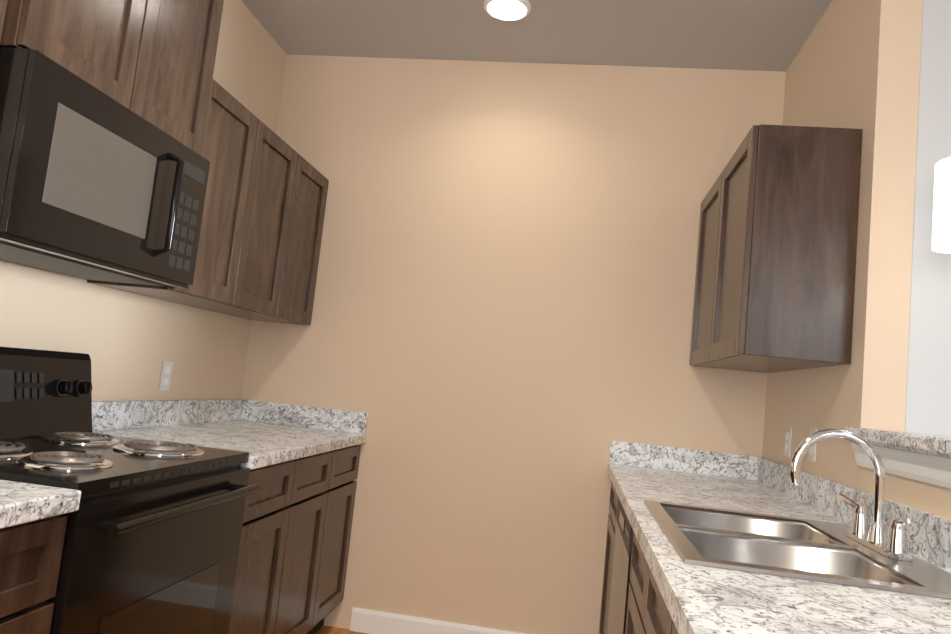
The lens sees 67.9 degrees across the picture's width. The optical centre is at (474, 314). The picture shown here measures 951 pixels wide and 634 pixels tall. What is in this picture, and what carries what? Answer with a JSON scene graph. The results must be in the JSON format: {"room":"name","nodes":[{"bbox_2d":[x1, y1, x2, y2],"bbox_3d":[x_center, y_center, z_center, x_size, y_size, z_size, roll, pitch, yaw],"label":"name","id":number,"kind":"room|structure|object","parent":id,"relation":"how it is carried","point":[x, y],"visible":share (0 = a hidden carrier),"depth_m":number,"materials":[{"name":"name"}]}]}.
{"room":"kitchen","nodes":[
{"label":"kitchen","id":0,"kind":"room"},
{"bbox_2d":[0,0,286,400],"bbox_3d":[-1.565,-0.305,0.558,0.120,2.740,5.939,5,-6,8],"label":"wall","id":1,"kind":"structure","parent":0,"point":[129,343],"depth_m":2.69,"materials":[{"name":"beige paint"}]},
{"bbox_2d":[0,0,11,47],"bbox_3d":[-1.199,-0.551,1.424,0.300,0.730,0.273,5,-6,8],"label":"upper cabinet","id":2,"kind":"object","parent":1,"relation":"attached to","point":[5,5],"depth_m":1.55,"materials":[{"name":"brown wood"}]},
{"bbox_2d":[4,0,167,123],"bbox_3d":[-1.079,-0.996,1.820,0.342,0.848,0.437,5,-6,8],"label":"upper cabinet","id":3,"kind":"object","parent":1,"relation":"attached to","point":[115,46],"depth_m":1.80,"materials":[{"name":"brown wood"}]},
{"bbox_2d":[0,47,209,288],"bbox_3d":[-1.080,-0.340,1.907,0.426,0.422,0.754,5,-6,8],"label":"over-the-range microwave","id":4,"kind":"object","parent":3,"relation":"attached to","point":[96,184],"visible":1,"depth_m":1.75,"materials":[{"name":"black"}]},
{"bbox_2d":[158,361,172,390],"bbox_3d":[-1.215,0.242,2.785,0.007,0.115,0.070,5,-6,8],"label":"electrical outlet","id":5,"kind":"object","parent":1,"relation":"attached to","point":[165,376],"visible":1,"depth_m":2.78,"materials":[{"name":"white plastic"}]},
{"bbox_2d":[87,85,271,311],"bbox_3d":[-1.040,-0.426,2.533,0.308,0.730,0.459,5,-6,8],"label":"upper cabinet","id":6,"kind":"object","parent":1,"relation":"attached to","point":[223,268],"depth_m":2.57,"materials":[{"name":"brown wood"}]},
{"bbox_2d":[152,0,223,159],"bbox_3d":[-1.036,-0.961,2.132,0.342,0.848,0.437,5,-6,8],"label":"upper cabinet","id":7,"kind":"object","parent":1,"relation":"attached to","point":[187,90],"depth_m":2.19,"materials":[{"name":"brown wood"}]},
{"bbox_2d":[200,131,307,323],"bbox_3d":[-0.990,-0.385,2.895,0.308,0.730,0.518,5,-6,8],"label":"upper cabinet","id":8,"kind":"object","parent":1,"relation":"attached to","point":[261,231],"depth_m":2.99,"materials":[{"name":"brown wood"}]},
{"bbox_2d":[235,162,328,324],"bbox_3d":[-0.939,-0.345,3.258,0.308,0.730,0.459,5,-6,8],"label":"upper cabinet","id":9,"kind":"object","parent":1,"relation":"attached to","point":[312,213],"depth_m":3.33,"materials":[{"name":"brown wood"}]},
{"bbox_2d":[315,625,367,633],"bbox_3d":[1.938,1.415,0.009,7.800,0.060,6.200,5,-6,8],"label":"floor","id":10,"kind":"structure","parent":0,"point":[324,629],"depth_m":3.20,"materials":[{"name":"wood"}]},
{"bbox_2d":[0,515,67,633],"bbox_3d":[-1.184,0.752,1.179,0.628,0.844,0.456,5,-6,8],"label":"base cabinet","id":11,"kind":"object","parent":10,"relation":"on","point":[30,552],"depth_m":1.31,"materials":[{"name":"brown wood"}]},
{"bbox_2d":[0,480,80,528],"bbox_3d":[-1.142,0.251,1.098,0.648,0.140,0.716,5,-6,8],"label":"countertop","id":12,"kind":"structure","parent":11,"relation":"on","point":[21,503],"depth_m":1.31,"materials":[{"name":"stone"}]},
{"bbox_2d":[0,346,258,633],"bbox_3d":[-1.047,0.676,1.788,0.700,1.142,0.754,5,-6,8],"label":"range","id":13,"kind":"object","parent":10,"relation":"on","point":[152,539],"visible":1,"depth_m":1.77,"materials":[{"name":"black metal"}]},
{"bbox_2d":[228,468,259,633],"bbox_3d":[-1.100,0.820,1.780,0.628,0.844,0.881,5,-6,8],"label":"base cabinet","id":14,"kind":"object","parent":10,"relation":"on","point":[249,519],"depth_m":2.21,"materials":[{"name":"brown wood"}]},
{"bbox_2d":[240,457,307,633],"bbox_3d":[-1.016,0.887,2.380,0.628,0.844,0.457,5,-6,8],"label":"base cabinet","id":15,"kind":"object","parent":10,"relation":"on","point":[291,571],"depth_m":2.43,"materials":[{"name":"brown wood"}]},
{"bbox_2d":[284,448,343,633],"bbox_3d":[-0.966,0.928,2.744,0.628,0.844,0.515,5,-6,8],"label":"base cabinet","id":16,"kind":"object","parent":10,"relation":"on","point":[322,479],"depth_m":2.82,"materials":[{"name":"brown wood"}]},
{"bbox_2d":[320,445,360,627],"bbox_3d":[-0.915,0.969,3.108,0.628,0.844,0.456,5,-6,8],"label":"base cabinet","id":17,"kind":"object","parent":10,"relation":"on","point":[349,460],"depth_m":3.17,"materials":[{"name":"brown wood"}]},
{"bbox_2d":[92,399,367,469],"bbox_3d":[-0.905,0.441,2.791,0.648,0.140,1.196,5,-6,8],"label":"countertop","id":18,"kind":"structure","parent":17,"relation":"on","point":[263,433],"depth_m":2.83,"materials":[{"name":"stone"}]},
{"bbox_2d":[599,481,614,633],"bbox_3d":[0.843,1.119,2.795,0.633,0.844,0.558,5,-6,8],"label":"base cabinet","id":19,"kind":"object","parent":10,"relation":"on","point":[612,490],"depth_m":3.05,"materials":[{"name":"brown wood"}]},
{"bbox_2d":[607,440,950,633],"bbox_3d":[0.764,0.534,1.988,0.653,0.140,2.296,5,-6,8],"label":"countertop","id":20,"kind":"structure","parent":19,"relation":"on","point":[699,599],"depth_m":1.51,"materials":[{"name":"stone"}]},
{"bbox_2d":[644,500,950,598],"bbox_3d":[0.702,0.599,1.619,0.556,0.170,0.754,5,-6,8],"label":"sink","id":21,"kind":"object","parent":20,"relation":"in","point":[813,550],"visible":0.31,"depth_m":1.60,"materials":[{"name":"silver metal"}]},
{"bbox_2d":[790,429,912,560],"bbox_3d":[0.859,0.401,1.660,0.227,0.261,0.373,5,-6,8],"label":"faucet","id":22,"kind":"object","parent":20,"relation":"on","point":[893,545],"visible":1,"depth_m":1.65,"materials":[{"name":"silver metal"}]},
{"bbox_2d":[603,490,617,633],"bbox_3d":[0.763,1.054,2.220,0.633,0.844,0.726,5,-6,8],"label":"base cabinet","id":23,"kind":"object","parent":10,"relation":"on","point":[606,604],"depth_m":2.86,"materials":[{"name":"brown wood"}]},
{"bbox_2d":[607,497,632,633],"bbox_3d":[0.758,1.054,2.220,0.640,0.843,0.602,5,-6,8],"label":"dishwasher","id":24,"kind":"object","parent":10,"relation":"on","point":[620,580],"visible":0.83,"depth_m":2.23,"materials":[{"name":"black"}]},
{"bbox_2d":[625,531,658,633],"bbox_3d":[0.661,0.973,1.492,0.633,0.844,0.868,5,-6,8],"label":"base cabinet","id":25,"kind":"object","parent":10,"relation":"on","point":[647,612],"depth_m":1.71,"materials":[{"name":"brown wood"}]},
{"bbox_2d":[655,590,677,633],"bbox_3d":[0.593,0.917,1.001,0.633,0.844,0.362,5,-6,8],"label":"base cabinet","id":26,"kind":"object","parent":10,"relation":"on","point":[664,624],"depth_m":1.35,"materials":[{"name":"brown wood"}]},
{"bbox_2d":[241,54,785,633],"bbox_3d":[0.105,0.141,3.354,2.666,2.740,0.120,5,-6,8],"label":"wall","id":27,"kind":"structure","parent":0,"point":[493,340],"depth_m":3.29,"materials":[{"name":"beige paint"}]},
{"bbox_2d":[350,607,524,633],"bbox_3d":[-0.041,1.440,3.158,1.061,0.100,0.014,5,-6,8],"label":"baseboard","id":28,"kind":"structure","parent":27,"relation":"attached to","point":[368,621],"depth_m":3.19,"materials":[{"name":"white wood"}]},
{"bbox_2d":[241,0,832,71],"bbox_3d":[2.227,-1.397,0.285,7.800,0.140,6.200,5,-6,8],"label":"ceiling","id":29,"kind":"structure","parent":0,"point":[763,35],"depth_m":3.12,"materials":[{"name":"grey paint"}]},
{"bbox_2d":[484,0,530,20],"bbox_3d":[0.135,-1.270,2.930,0.196,0.022,0.196,5,-6,8],"label":"recessed light","id":30,"kind":"object","parent":29,"relation":"in","point":[509,10],"visible":0.98,"depth_m":2.92,"materials":[{"name":"white glass"}]},
{"bbox_2d":[931,157,950,252],"bbox_3d":[1.304,-0.711,1.881,0.124,1.094,0.124,5,-6,8],"label":"pendant light","id":31,"kind":"object","parent":29,"relation":"hanging from","point":[941,233],"visible":1,"depth_m":1.83,"materials":[{"name":"white glass"}]},
{"bbox_2d":[762,0,950,519],"bbox_3d":[1.195,0.118,1.985,0.120,2.740,2.279,5,-6,8],"label":"wall","id":32,"kind":"structure","parent":0,"point":[855,64],"depth_m":2.16,"materials":[{"name":"beige paint"}]},
{"bbox_2d":[689,124,862,372],"bbox_3d":[1.096,-0.180,2.702,0.334,0.750,0.958,5,-6,8],"label":"upper cabinet","id":33,"kind":"object","parent":32,"relation":"attached to","point":[774,290],"visible":1,"depth_m":2.25,"materials":[{"name":"brown wood"}]},
{"bbox_2d":[784,426,791,457],"bbox_3d":[1.207,0.490,2.724,0.007,0.115,0.070,5,-6,8],"label":"electrical outlet","id":34,"kind":"object","parent":32,"relation":"attached to","point":[787,443],"visible":1,"depth_m":2.71,"materials":[{"name":"white plastic"}]},
{"bbox_2d":[807,427,816,461],"bbox_3d":[1.170,0.449,2.450,0.007,0.115,0.070,5,-6,8],"label":"electrical outlet","id":35,"kind":"object","parent":32,"relation":"attached to","point":[812,451],"visible":0.65,"depth_m":2.44,"materials":[{"name":"white plastic"}]},
{"bbox_2d":[845,427,950,457],"bbox_3d":[1.249,0.291,1.322,0.540,0.040,1.427,5,-6,8],"label":"bar","id":36,"kind":"object","parent":32,"relation":"on","point":[930,444],"visible":0.8,"depth_m":1.69,"materials":[{"name":"stone"}]},
{"bbox_2d":[852,442,950,488],"bbox_3d":[1.020,0.336,1.442,0.022,0.065,1.243,5,-6,8],"label":"trim","id":37,"kind":"structure","parent":32,"relation":"attached to","point":[931,469],"depth_m":1.70,"materials":[{"name":"white"}]},
{"bbox_2d":[905,0,950,436],"bbox_3d":[1.653,0.173,2.068,0.765,2.740,0.120,5,-6,8],"label":"wall","id":38,"kind":"structure","parent":0,"point":[928,402],"depth_m":2.09,"materials":[{"name":"grey paint"}]}
]}

